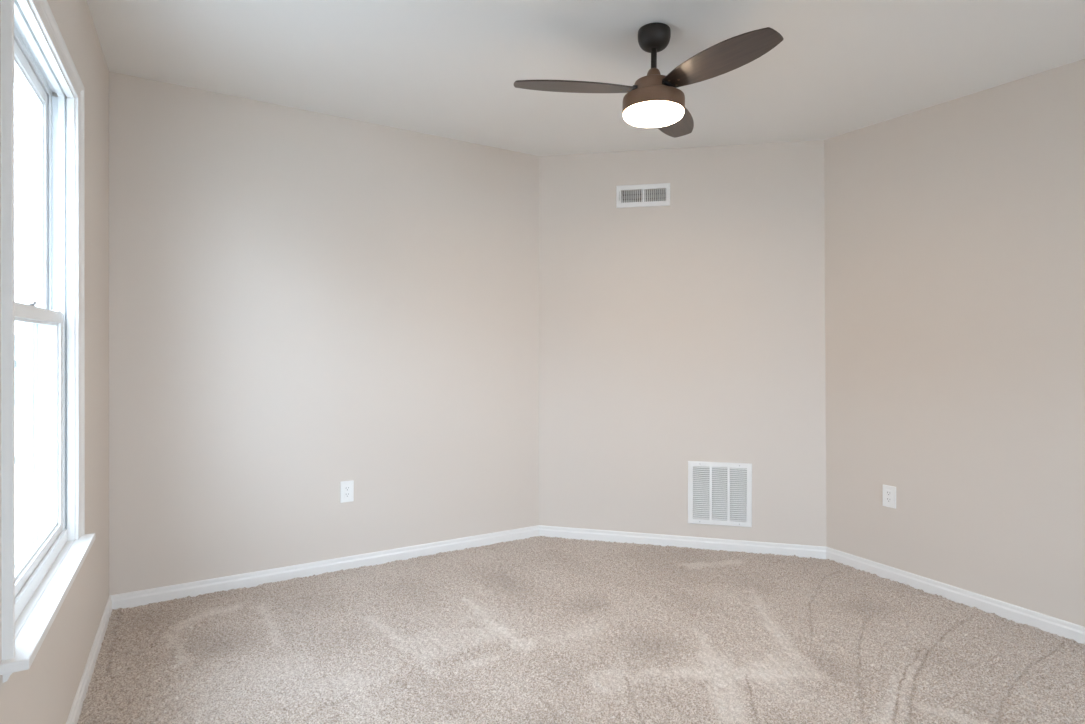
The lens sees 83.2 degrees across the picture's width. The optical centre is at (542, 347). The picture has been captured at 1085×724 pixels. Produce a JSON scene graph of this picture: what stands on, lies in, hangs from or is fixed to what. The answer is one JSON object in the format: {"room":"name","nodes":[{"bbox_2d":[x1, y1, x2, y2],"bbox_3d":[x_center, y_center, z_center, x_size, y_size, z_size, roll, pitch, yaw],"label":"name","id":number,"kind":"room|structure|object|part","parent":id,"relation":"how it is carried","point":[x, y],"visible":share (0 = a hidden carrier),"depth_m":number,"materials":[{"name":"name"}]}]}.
{"room":"empty bedroom","nodes":[
{"label":"empty bedroom","id":0,"kind":"room"},
{"bbox_2d":[0,0,108,723],"bbox_3d":[-0.507,0.013,0.068,0.159,2.490,6.286,1,0,-30],"label":"wall","id":1,"kind":"structure","parent":0,"point":[44,693],"depth_m":2.21,"materials":[{"name":"beige paint"}]},
{"bbox_2d":[0,0,94,682],"bbox_3d":[-1.348,-0.094,1.599,0.193,1.539,0.949,1,0,-30],"label":"window","id":2,"kind":"structure","parent":1,"relation":"in","point":[38,576],"depth_m":1.91,"materials":[{"name":"white paint"}]},
{"bbox_3d":[-1.382,-0.438,1.584,0.033,0.724,0.798,1,0,-30],"label":"sash","id":3,"kind":"part","parent":2,"relation":"part of","materials":[{"name":"clear glass"}]},
{"bbox_3d":[-1.352,0.248,1.606,0.033,0.714,0.798,1,0,-30],"label":"sash","id":4,"kind":"part","parent":2,"relation":"part of","materials":[{"name":"glass"}]},
{"bbox_3d":[-1.380,-0.086,1.587,0.127,1.467,0.839,1,0,-30],"label":"frame","id":5,"kind":"part","parent":2,"relation":"part of","materials":[{"name":"white plastic"}]},
{"bbox_2d":[66,595,111,723],"bbox_3d":[-0.456,1.185,0.134,0.012,0.086,6.090,1,0,-30],"label":"baseboard","id":6,"kind":"structure","parent":1,"relation":"attached to","point":[76,708],"depth_m":2.19,"materials":[{"name":"white paint"}]},
{"bbox_2d":[109,71,538,594],"bbox_3d":[-1.024,0.006,3.402,2.282,2.490,0.133,1,0,-31],"label":"wall","id":7,"kind":"structure","parent":0,"point":[303,303],"depth_m":3.20,"materials":[{"name":"beige paint"}]},
{"bbox_2d":[110,525,538,609],"bbox_3d":[-0.994,1.178,3.351,2.262,0.086,0.012,1,0,-31],"label":"baseboard","id":8,"kind":"structure","parent":7,"relation":"attached to","point":[251,579],"depth_m":3.20,"materials":[{"name":"white paint"}]},
{"bbox_2d":[340,480,353,502],"bbox_3d":[-1.059,0.781,3.313,0.070,0.114,0.008,0,0,-31],"label":"wall outlet","id":9,"kind":"object","parent":7,"relation":"attached to","point":[346,487],"visible":1,"depth_m":3.31,"materials":[{"name":"white plastic"}]},
{"bbox_2d":[344,485,349,497],"bbox_3d":[-1.058,0.781,3.311,0.033,0.067,0.003,1,0,-31],"label":"receptacle","id":10,"kind":"object","parent":9,"relation":"attached to","point":[346,487],"depth_m":3.31,"materials":[{"name":"grey plastic"}]},
{"bbox_2d":[77,536,1084,723],"bbox_3d":[1.076,1.222,1.043,3.660,0.029,6.160,1,0,-31],"label":"floor","id":11,"kind":"structure","parent":0,"point":[539,629],"depth_m":2.47,"materials":[{"name":"carpet"}]},
{"bbox_2d":[87,0,1084,155],"bbox_3d":[1.085,-1.267,1.027,4.000,0.100,6.450,1,0,-31],"label":"ceiling","id":12,"kind":"structure","parent":0,"point":[450,69],"depth_m":2.58,"materials":[{"name":"white paint"}]},
{"bbox_2d":[514,22,783,137],"bbox_3d":[0.470,-1.054,2.263,0.959,0.340,0.870,1,0,-31],"label":"ceiling fan","id":13,"kind":"object","parent":12,"relation":"hanging from","point":[655,99],"visible":1,"depth_m":2.27,"materials":[{"name":"brown wood"}]},
{"bbox_3d":[0.121,-0.994,2.333,0.462,0.006,0.156,1,9,-5],"label":"blade","id":14,"kind":"part","parent":13,"relation":"part of","materials":[{"name":"brown wood"}]},
{"bbox_2d":[623,101,683,126],"bbox_3d":[0.428,-0.899,2.361,0.230,0.030,0.230,1,0,-31],"label":"diffuser","id":15,"kind":"object","parent":13,"relation":"attached to","point":[637,113],"depth_m":2.31,"materials":[{"name":"white glass"}]},
{"bbox_3d":[0.559,-0.990,2.641,0.156,0.006,0.462,-9,-4,25],"label":"blade","id":16,"kind":"part","parent":13,"relation":"part of","materials":[{"name":"brown wood"}]},
{"bbox_3d":[0.607,-0.990,2.108,0.156,0.006,0.462,11,-6,-35],"label":"blade","id":17,"kind":"part","parent":13,"relation":"part of","materials":[{"name":"brown wood"}]},
{"bbox_2d":[539,140,825,546],"bbox_3d":[0.831,0.024,3.810,1.740,2.490,0.133,1,0,12],"label":"wall","id":18,"kind":"structure","parent":0,"point":[692,328],"depth_m":3.75,"materials":[{"name":"beige paint"}]},
{"bbox_2d":[616,183,669,207],"bbox_3d":[0.631,-0.942,3.824,0.331,0.140,0.088,0,0,12],"label":"air vent","id":19,"kind":"object","parent":18,"relation":"in","point":[659,197],"visible":1,"depth_m":3.79,"materials":[{"name":"white metal"}]},
{"bbox_2d":[539,525,825,558],"bbox_3d":[0.813,1.195,3.741,1.722,0.086,0.012,1,0,13],"label":"baseboard","id":20,"kind":"structure","parent":18,"relation":"attached to","point":[807,551],"depth_m":3.72,"materials":[{"name":"white paint"}]},
{"bbox_2d":[688,461,751,526],"bbox_3d":[1.071,0.883,3.703,0.373,0.380,0.038,0,0,13],"label":"air vent","id":21,"kind":"object","parent":18,"relation":"in","point":[718,492],"visible":1,"depth_m":3.69,"materials":[{"name":"white metal"}]},
{"bbox_2d":[824,59,1084,626],"bbox_3d":[2.965,0.045,1.510,0.136,2.490,4.917,1,0,-31],"label":"wall","id":22,"kind":"structure","parent":0,"point":[955,229],"depth_m":2.93,"materials":[{"name":"beige paint"}]},
{"bbox_2d":[882,485,895,508],"bbox_3d":[1.841,0.792,3.246,0.009,0.114,0.070,1,0,-31],"label":"wall outlet","id":23,"kind":"object","parent":22,"relation":"attached to","point":[889,492],"visible":1,"depth_m":3.24,"materials":[{"name":"white plastic"}]},
{"bbox_2d":[886,490,891,502],"bbox_3d":[1.839,0.791,3.245,0.003,0.067,0.033,1,0,-31],"label":"receptacle","id":24,"kind":"object","parent":23,"relation":"attached to","point":[888,492],"depth_m":3.24,"materials":[{"name":"grey plastic"}]},
{"bbox_2d":[826,547,1084,643],"bbox_3d":[2.912,1.216,1.466,0.013,0.086,4.885,1,0,-31],"label":"baseboard","id":25,"kind":"structure","parent":22,"relation":"attached to","point":[1050,624],"depth_m":2.92,"materials":[{"name":"white paint"}]},
{"label":"outside","id":26,"kind":"structure","parent":0,"visible":0},
{"bbox_2d":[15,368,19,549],"bbox_3d":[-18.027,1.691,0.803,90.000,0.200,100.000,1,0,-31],"label":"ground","id":27,"kind":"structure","parent":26,"point":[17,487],"depth_m":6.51,"materials":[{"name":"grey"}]}
]}

